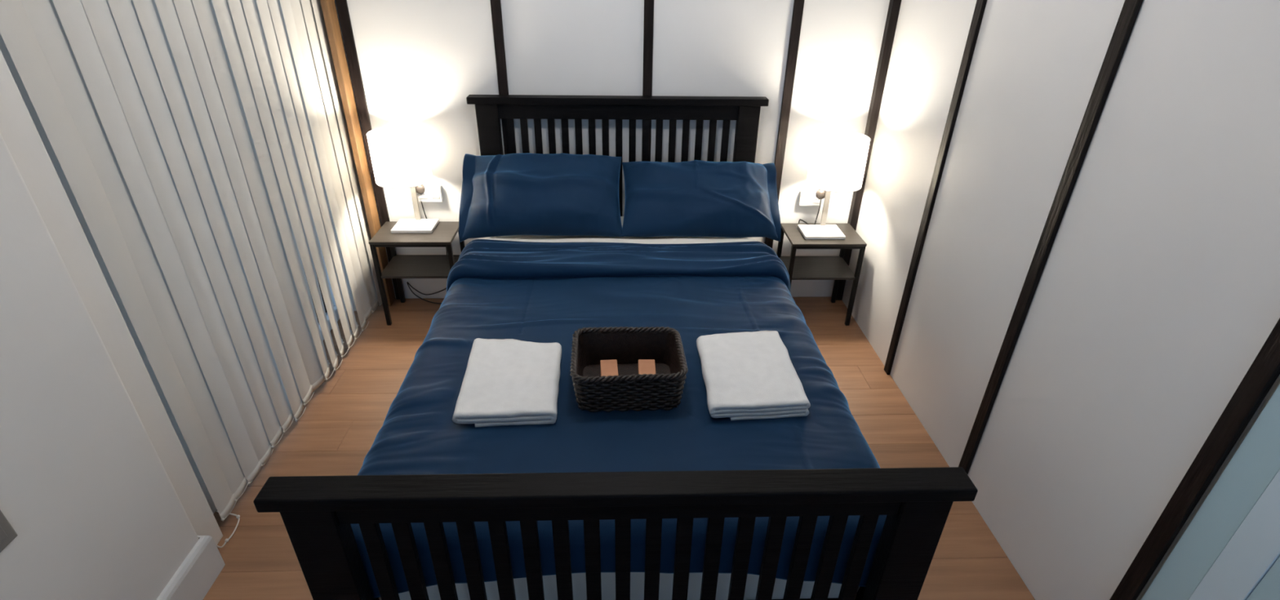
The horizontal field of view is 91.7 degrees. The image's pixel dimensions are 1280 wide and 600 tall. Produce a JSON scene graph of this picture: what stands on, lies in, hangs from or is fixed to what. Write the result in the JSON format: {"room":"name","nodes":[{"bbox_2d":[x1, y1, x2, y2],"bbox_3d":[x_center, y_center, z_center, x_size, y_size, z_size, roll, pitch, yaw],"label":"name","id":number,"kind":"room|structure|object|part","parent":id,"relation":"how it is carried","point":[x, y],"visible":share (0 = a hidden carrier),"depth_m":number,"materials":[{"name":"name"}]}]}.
{"room":"bedroom","nodes":[
{"label":"bedroom","id":0,"kind":"room"},
{"bbox_2d":[0,133,199,599],"bbox_3d":[-1.556,0.510,0.182,0.400,2.550,2.920,0,29,-2],"label":"wall","id":1,"kind":"structure","parent":0,"point":[95,512],"depth_m":1.51,"materials":[{"name":"paint"}]},
{"bbox_2d":[0,510,17,552],"bbox_3d":[-1.390,0.508,1.327,0.013,0.095,0.095,0,29,-2],"label":"light switch","id":2,"kind":"object","parent":1,"relation":"attached to","point":[7,534],"visible":1,"depth_m":1.36,"materials":[{"name":"grey plastic"}]},
{"bbox_2d":[155,535,225,599],"bbox_3d":[-1.390,1.522,0.827,0.070,0.158,2.840,0,29,-2],"label":"baseboard","id":3,"kind":"structure","parent":1,"relation":"attached to","point":[202,566],"depth_m":1.97,"materials":[{"name":"white wood"}]},
{"bbox_2d":[0,49,222,544],"bbox_3d":[-1.601,-0.230,1.498,0.290,2.550,0.180,0,29,-2],"label":"wall","id":4,"kind":"structure","parent":0,"point":[18,130],"depth_m":1.66,"materials":[{"name":"paint"}]},
{"bbox_2d":[0,33,356,514],"bbox_3d":[-1.676,-0.682,2.299,0.200,2.550,1.984,0,29,-2],"label":"wall","id":5,"kind":"structure","parent":0,"point":[6,54],"depth_m":1.80,"materials":[{"name":"paint"}]},
{"bbox_2d":[297,230,339,341],"bbox_3d":[-1.676,-0.518,2.446,0.050,2.120,1.400,0,29,-2],"label":"window","id":6,"kind":"structure","parent":5,"relation":"in","point":[331,289],"depth_m":3.38,"materials":[{"name":"grey glass"}]},
{"bbox_3d":[-1.688,-0.689,2.740,0.004,1.990,0.600,0,29,-2],"label":"pane","id":7,"kind":"part","parent":6,"relation":"part of","materials":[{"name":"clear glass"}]},
{"bbox_3d":[-1.698,-0.846,3.030,0.050,2.120,0.060,0,29,-2],"label":"frame","id":8,"kind":"part","parent":6,"relation":"part of","materials":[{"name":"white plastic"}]},
{"bbox_3d":[-1.690,0.376,2.949,0.046,0.070,1.280,0,29,-2],"label":"frame","id":9,"kind":"part","parent":6,"relation":"part of","materials":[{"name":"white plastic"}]},
{"bbox_2d":[334,0,889,298],"bbox_3d":[-0.235,-1.154,3.181,3.148,2.550,0.120,0,29,-2],"label":"wall","id":10,"kind":"structure","parent":0,"point":[420,61],"depth_m":3.11,"materials":[{"name":"paint"}]},
{"bbox_2d":[320,0,395,306],"bbox_3d":[-1.452,-1.097,3.044,0.029,2.550,0.095,0,29,-2],"label":"trim","id":11,"kind":"structure","parent":10,"relation":"attached to","point":[331,22],"depth_m":3.14,"materials":[{"name":"brown wood"}]},
{"bbox_2d":[335,0,399,299],"bbox_3d":[-1.408,-1.117,3.081,0.049,2.550,0.014,0,29,-2],"label":"trim","id":12,"kind":"structure","parent":10,"relation":"attached to","point":[341,5],"depth_m":3.13,"materials":[{"name":"brown wood"}]},
{"bbox_3d":[-1.147,-1.123,3.099,0.914,2.550,0.008,0,29,-2],"label":"panel","id":13,"kind":"part","parent":10,"relation":"part of","materials":[{"name":"white paint"}]},
{"bbox_2d":[417,184,443,201],"bbox_3d":[-1.144,-0.580,3.381,0.130,0.090,0.034,0,29,-2],"label":"wall socket","id":14,"kind":"object","parent":10,"relation":"attached to","point":[433,193],"visible":0.93,"depth_m":3.37,"materials":[{"name":"white plastic"}]},
{"bbox_2d":[418,190,427,198],"bbox_3d":[-1.176,-0.572,3.368,0.044,0.044,0.003,0,29,-2],"label":"outlet","id":15,"kind":"object","parent":14,"relation":"attached to","point":[424,195],"depth_m":3.37,"materials":[{"name":"grey plastic"}]},
{"bbox_2d":[430,190,439,198],"bbox_3d":[-1.111,-0.573,3.370,0.044,0.044,0.003,0,29,-2],"label":"outlet","id":16,"kind":"object","parent":14,"relation":"attached to","point":[433,193],"depth_m":3.37,"materials":[{"name":"grey plastic"}]},
{"bbox_2d":[489,0,509,154],"bbox_3d":[-0.688,-1.119,3.105,0.047,2.550,0.016,0,29,-2],"label":"trim","id":17,"kind":"structure","parent":10,"relation":"attached to","point":[495,5],"depth_m":3.05,"materials":[{"name":"brown wood"}]},
{"bbox_3d":[-0.325,-1.127,3.129,0.723,2.550,0.008,0,29,-2],"label":"panel","id":18,"kind":"part","parent":10,"relation":"part of","materials":[{"name":"white paint"}]},
{"bbox_2d":[641,0,653,161],"bbox_3d":[0.038,-1.122,3.131,0.047,2.550,0.016,0,29,-2],"label":"trim","id":19,"kind":"structure","parent":10,"relation":"attached to","point":[648,4],"depth_m":3.06,"materials":[{"name":"brown wood"}]},
{"bbox_3d":[0.398,-1.129,3.154,0.717,2.550,0.008,0,29,-2],"label":"panel","id":20,"kind":"part","parent":10,"relation":"part of","materials":[{"name":"white paint"}]},
{"bbox_2d":[764,0,804,248],"bbox_3d":[0.759,-1.125,3.157,0.047,2.550,0.016,0,29,-2],"label":"trim","id":21,"kind":"structure","parent":10,"relation":"attached to","point":[798,5],"depth_m":3.18,"materials":[{"name":"brown wood"}]},
{"bbox_2d":[798,190,822,205],"bbox_3d":[0.954,-0.567,3.468,0.130,0.082,0.034,0,29,-2],"label":"wall socket","id":22,"kind":"object","parent":10,"relation":"attached to","point":[806,197],"visible":0.73,"depth_m":3.46,"materials":[{"name":"white plastic"}]},
{"bbox_2d":[801,195,810,203],"bbox_3d":[0.922,-0.560,3.454,0.044,0.044,0.003,0,29,-2],"label":"outlet","id":23,"kind":"object","parent":22,"relation":"attached to","point":[805,198],"depth_m":3.45,"materials":[{"name":"grey plastic"}]},
{"bbox_2d":[813,195,820,203],"bbox_3d":[0.987,-0.560,3.456,0.044,0.044,0.003,0,29,-2],"label":"outlet","id":24,"kind":"object","parent":22,"relation":"attached to","point":[815,200],"depth_m":3.46,"materials":[{"name":"grey plastic"}]},
{"bbox_3d":[1.000,-1.132,3.176,0.478,2.550,0.008,0,29,-2],"label":"panel","id":25,"kind":"part","parent":10,"relation":"part of","materials":[{"name":"white paint"}]},
{"bbox_2d":[835,0,901,300],"bbox_3d":[1.221,-1.120,3.160,0.040,2.550,0.045,0,29,-2],"label":"trim","id":26,"kind":"structure","parent":10,"relation":"attached to","point":[894,7],"depth_m":3.20,"materials":[{"name":"brown wood"}]},
{"bbox_2d":[203,297,1035,599],"bbox_3d":[-0.173,1.160,1.728,3.250,0.060,4.884,0,29,-2],"label":"floor","id":27,"kind":"structure","parent":0,"point":[343,418],"depth_m":2.65,"materials":[{"name":"brown wood"}]},
{"bbox_2d":[368,221,465,325],"bbox_3d":[-1.196,-0.147,3.448,0.418,0.505,0.280,0,29,-2],"label":"nightstand","id":28,"kind":"object","parent":27,"relation":"on","point":[400,266],"visible":0.75,"depth_m":3.34,"materials":[{"name":"brown wood"}]},
{"bbox_3d":[-1.387,-0.077,3.334,0.022,0.490,0.022,0,29,-2],"label":"leg","id":29,"kind":"part","parent":28,"relation":"part of","materials":[{"name":"black metal"}]},
{"bbox_3d":[-1.396,-0.202,3.555,0.022,0.490,0.022,0,29,-2],"label":"leg","id":30,"kind":"part","parent":28,"relation":"part of","materials":[{"name":"black metal"}]},
{"bbox_2d":[366,124,447,303],"bbox_3d":[-1.184,-0.386,3.338,0.342,1.030,0.289,0,29,-2],"label":"table lamp","id":31,"kind":"object","parent":28,"relation":"on","point":[399,154],"visible":0.85,"depth_m":3.08,"materials":[{"name":"fabric"}]},
{"bbox_3d":[-1.210,-0.725,3.140,0.276,0.245,0.276,0,29,-2],"label":"lamp shade","id":32,"kind":"part","parent":31,"relation":"part of","materials":[{"name":"fabric"}]},
{"bbox_3d":[-1.217,-0.561,3.351,0.028,0.278,0.012,0,29,-2],"label":"stem","id":33,"kind":"part","parent":31,"relation":"part of","materials":[{"name":"metal"}]},
{"bbox_3d":[-1.187,-0.602,3.358,0.058,0.058,0.041,0,39,-2],"label":"knob","id":34,"kind":"part","parent":31,"relation":"part of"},
{"bbox_3d":[-1.186,-0.290,3.513,0.336,0.690,0.058,0,29,-2],"label":"cord","id":35,"kind":"part","parent":31,"relation":"part of","materials":[{"name":"black plastic"}]},
{"bbox_2d":[381,254,460,278],"bbox_3d":[-1.195,-0.186,3.426,0.394,0.014,0.268,0,29,-2],"label":"shelf","id":36,"kind":"object","parent":28,"relation":"attached to","point":[400,266],"depth_m":3.40,"materials":[{"name":"brown wood"}]},
{"bbox_3d":[-0.996,-0.079,3.348,0.022,0.490,0.022,0,29,-2],"label":"leg","id":37,"kind":"part","parent":28,"relation":"part of","materials":[{"name":"black metal"}]},
{"bbox_3d":[-1.004,-0.203,3.569,0.022,0.490,0.022,0,29,-2],"label":"leg","id":38,"kind":"part","parent":28,"relation":"part of","materials":[{"name":"black wood"}]},
{"bbox_2d":[253,94,977,599],"bbox_3d":[-0.077,0.050,2.435,1.512,1.186,2.342,0,29,-2],"label":"bed","id":39,"kind":"object","parent":27,"relation":"on","point":[317,513],"visible":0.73,"depth_m":1.39,"materials":[{"name":"black wood"}]},
{"bbox_3d":[-0.707,0.773,1.517,0.110,0.806,0.052,0,29,-2],"label":"post","id":40,"kind":"part","parent":39,"relation":"part of","materials":[{"name":"black wood"}]},
{"bbox_3d":[-0.779,-0.489,3.410,0.110,1.151,0.052,0,29,-2],"label":"post","id":41,"kind":"part","parent":39,"relation":"part of","materials":[{"name":"black wood"}]},
{"bbox_3d":[-0.037,0.405,1.333,1.512,0.035,0.072,0,29,-2],"label":"cap rail","id":42,"kind":"part","parent":39,"relation":"part of","materials":[{"name":"black wood"}]},
{"bbox_3d":[-0.106,-1.008,3.142,1.512,0.035,0.072,0,29,-2],"label":"cap rail","id":43,"kind":"part","parent":39,"relation":"part of","materials":[{"name":"black wood"}]},
{"bbox_3d":[-0.107,-0.961,3.170,1.220,0.075,0.028,0,29,-2],"label":"headboard","id":44,"kind":"part","parent":39,"relation":"part of","materials":[{"name":"black wood"}]},
{"bbox_3d":[-0.037,0.447,1.359,1.220,0.064,0.028,0,29,-2],"label":"footboard","id":45,"kind":"part","parent":39,"relation":"part of","materials":[{"name":"black wood"}]},
{"bbox_2d":[378,216,860,599],"bbox_3d":[-0.081,0.189,2.554,1.330,0.317,2.130,0,29,-2],"label":"mattress","id":46,"kind":"object","parent":39,"relation":"on","point":[607,579],"visible":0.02,"depth_m":1.66,"materials":[{"name":"white fabric"}]},
{"bbox_2d":[458,153,622,241],"bbox_3d":[-0.481,-0.524,3.089,0.792,0.360,0.404,-1,29,-3],"label":"pillow","id":47,"kind":"object","parent":46,"relation":"on","point":[555,194],"visible":1,"depth_m":2.99,"materials":[{"name":"blue fabric"}]},
{"bbox_2d":[350,239,886,598],"bbox_3d":[-0.071,0.339,2.298,1.530,0.585,1.651,0,29,-2],"label":"duvet","id":48,"kind":"object","parent":46,"relation":"on","point":[531,291],"visible":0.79,"depth_m":1.87,"materials":[{"name":"blue fabric"}]},
{"bbox_2d":[452,337,561,426],"bbox_3d":[-0.407,0.246,1.973,0.317,0.050,0.418,0,29,-2],"label":"towel","id":49,"kind":"object","parent":48,"relation":"on","point":[506,381],"visible":1,"depth_m":1.90,"materials":[{"name":"white fabric"}]},
{"bbox_2d":[569,326,688,412],"bbox_3d":[-0.038,0.213,1.951,0.349,0.141,0.285,-1,29,-3],"label":"basket","id":50,"kind":"object","parent":48,"relation":"on","point":[628,390],"visible":1,"depth_m":1.94,"materials":[{"name":"brown wicker"}]},
{"bbox_2d":[600,359,618,376],"bbox_3d":[-0.094,0.249,1.929,0.054,0.079,0.137,-2,29,-5],"label":"box","id":51,"kind":"object","parent":50,"relation":"in","point":[608,367],"visible":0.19,"depth_m":1.93,"materials":[{"name":"orange cardboard"}]},
{"bbox_2d":[638,359,655,374],"bbox_3d":[0.021,0.248,1.933,0.054,0.079,0.137,0,29,-1],"label":"box","id":52,"kind":"object","parent":50,"relation":"in","point":[646,366],"visible":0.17,"depth_m":1.94,"materials":[{"name":"orange cardboard"}]},
{"bbox_2d":[696,330,810,420],"bbox_3d":[0.349,0.230,2.014,0.306,0.059,0.428,0,29,-2],"label":"towel","id":53,"kind":"object","parent":48,"relation":"on","point":[747,375],"visible":1,"depth_m":1.94,"materials":[{"name":"white fabric"}]},
{"bbox_2d":[483,236,758,244],"bbox_3d":[-0.099,-0.202,3.024,1.410,0.235,0.277,0,29,-2],"label":"sheet","id":54,"kind":"object","parent":46,"relation":"on","point":[588,239],"visible":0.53,"depth_m":2.94,"materials":[{"name":"white fabric"}]},
{"bbox_2d":[620,160,781,241],"bbox_3d":[0.297,-0.514,3.113,0.785,0.325,0.392,0,29,-1],"label":"pillow","id":55,"kind":"object","parent":46,"relation":"on","point":[695,197],"visible":1,"depth_m":3.01,"materials":[{"name":"blue fabric"}]},
{"bbox_3d":[0.550,-0.495,3.457,0.110,1.151,0.052,0,29,-2],"label":"post","id":56,"kind":"part","parent":39,"relation":"part of","materials":[{"name":"black wood"}]},
{"bbox_3d":[0.605,0.284,2.594,0.028,0.160,2.220,0,29,-2],"label":"rail","id":57,"kind":"part","parent":39,"relation":"part of","materials":[{"name":"black wood"}]},
{"bbox_3d":[0.622,0.768,1.564,0.110,0.806,0.052,0,29,-2],"label":"post","id":58,"kind":"part","parent":39,"relation":"part of","materials":[{"name":"black wood"}]},
{"bbox_2d":[776,222,866,325],"bbox_3d":[0.986,-0.143,3.502,0.393,0.505,0.287,0,29,-2],"label":"nightstand","id":59,"kind":"object","parent":27,"relation":"on","point":[798,268],"visible":0.86,"depth_m":3.40,"materials":[{"name":"brown wood"}]},
{"bbox_3d":[0.799,-0.199,3.613,0.022,0.490,0.022,0,29,-2],"label":"leg","id":60,"kind":"part","parent":59,"relation":"part of","materials":[{"name":"black metal"}]},
{"bbox_3d":[0.807,-0.071,3.386,0.022,0.490,0.022,0,29,-2],"label":"leg","id":61,"kind":"part","parent":59,"relation":"part of","materials":[{"name":"black metal"}]},
{"bbox_2d":[778,256,855,279],"bbox_3d":[0.987,-0.181,3.481,0.369,0.014,0.275,0,29,-2],"label":"shelf","id":62,"kind":"object","parent":59,"relation":"attached to","point":[805,268],"depth_m":3.45,"materials":[{"name":"wood"}]},
{"bbox_2d":[791,129,871,247],"bbox_3d":[0.985,-0.388,3.401,0.290,1.028,0.356,-10,31,-19],"label":"table lamp","id":63,"kind":"object","parent":59,"relation":"on","point":[837,160],"visible":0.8,"depth_m":3.12,"materials":[{"name":"fabric"}]},
{"bbox_3d":[0.891,-0.294,3.578,0.206,0.688,0.080,11,31,17],"label":"cord","id":64,"kind":"part","parent":63,"relation":"part of","materials":[{"name":"grey plastic"}]},
{"bbox_3d":[0.980,-0.574,3.369,0.058,0.058,0.041,0,39,-2],"label":"knob","id":65,"kind":"part","parent":63,"relation":"part of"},
{"bbox_3d":[1.010,-0.533,3.364,0.028,0.278,0.012,0,29,-2],"label":"stem","id":66,"kind":"part","parent":63,"relation":"part of","materials":[{"name":"metal"}]},
{"bbox_3d":[1.011,-0.712,3.179,0.276,0.245,0.276,0,29,-2],"label":"lamp shade","id":67,"kind":"part","parent":63,"relation":"part of","materials":[{"name":"fabric"}]},
{"bbox_3d":[1.165,-0.201,3.626,0.022,0.490,0.022,0,29,-2],"label":"leg","id":68,"kind":"part","parent":59,"relation":"part of","materials":[{"name":"black metal"}]},
{"bbox_3d":[1.174,-0.073,3.399,0.022,0.490,0.022,0,29,-2],"label":"leg","id":69,"kind":"part","parent":59,"relation":"part of","materials":[{"name":"black metal"}]},
{"bbox_2d":[842,0,1279,599],"bbox_3d":[1.376,-0.008,1.186,0.120,2.550,4.784,0,29,-2],"label":"wall","id":70,"kind":"structure","parent":0,"point":[1157,294],"depth_m":1.83,"materials":[{"name":"paint"}]},
{"bbox_3d":[1.257,-0.940,2.841,0.008,2.550,0.777,0,29,-2],"label":"panel","id":71,"kind":"part","parent":70,"relation":"part of","materials":[{"name":"white paint"}]},
{"bbox_2d":[884,0,986,374],"bbox_3d":[1.258,-0.748,2.500,0.016,2.550,0.047,0,29,-2],"label":"trim","id":72,"kind":"structure","parent":70,"relation":"attached to","point":[980,5],"depth_m":2.61,"materials":[{"name":"brown wood"}]},
{"bbox_3d":[1.282,-0.565,2.174,0.008,2.550,0.745,0,29,-2],"label":"panel","id":73,"kind":"part","parent":70,"relation":"part of","materials":[{"name":"white paint"}]},
{"bbox_2d":[958,0,1143,474],"bbox_3d":[1.283,-0.381,1.848,0.016,2.550,0.047,0,29,-2],"label":"trim","id":74,"kind":"structure","parent":70,"relation":"attached to","point":[1129,13],"depth_m":1.90,"materials":[{"name":"brown wood"}]},
{"bbox_2d":[1109,318,1279,599],"bbox_3d":[1.307,-0.019,1.205,0.016,2.550,0.047,0,29,-2],"label":"trim","id":75,"kind":"structure","parent":70,"relation":"attached to","point":[1264,371],"depth_m":1.42,"materials":[{"name":"brown wood"}]},
{"bbox_2d":[1138,379,1279,599],"bbox_3d":[1.329,0.407,0.906,0.012,2.100,0.892,0,29,-2],"label":"door","id":76,"kind":"structure","parent":70,"relation":"in","point":[1228,548],"depth_m":1.36,"materials":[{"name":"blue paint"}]},
{"bbox_3d":[-0.137,-1.111,0.452,3.250,0.050,4.884,0,29,-2],"label":"ceiling","id":77,"kind":"structure","parent":0,"visible":0},
{"bbox_2d":[0,0,382,547],"bbox_3d":[-1.487,-0.671,2.303,0.079,2.538,1.807,0,29,-2],"label":"vertical blind","id":78,"kind":"object","parent":77,"relation":"hanging from","point":[184,135],"visible":0.97,"depth_m":2.19,"materials":[{"name":"white fabric"}]},
{"bbox_3d":[-1.473,0.702,2.142,0.062,0.303,0.147,0,29,-2],"label":"control chain","id":79,"kind":"part","parent":78,"relation":"part of","materials":[{"name":"plastic"}]}
]}

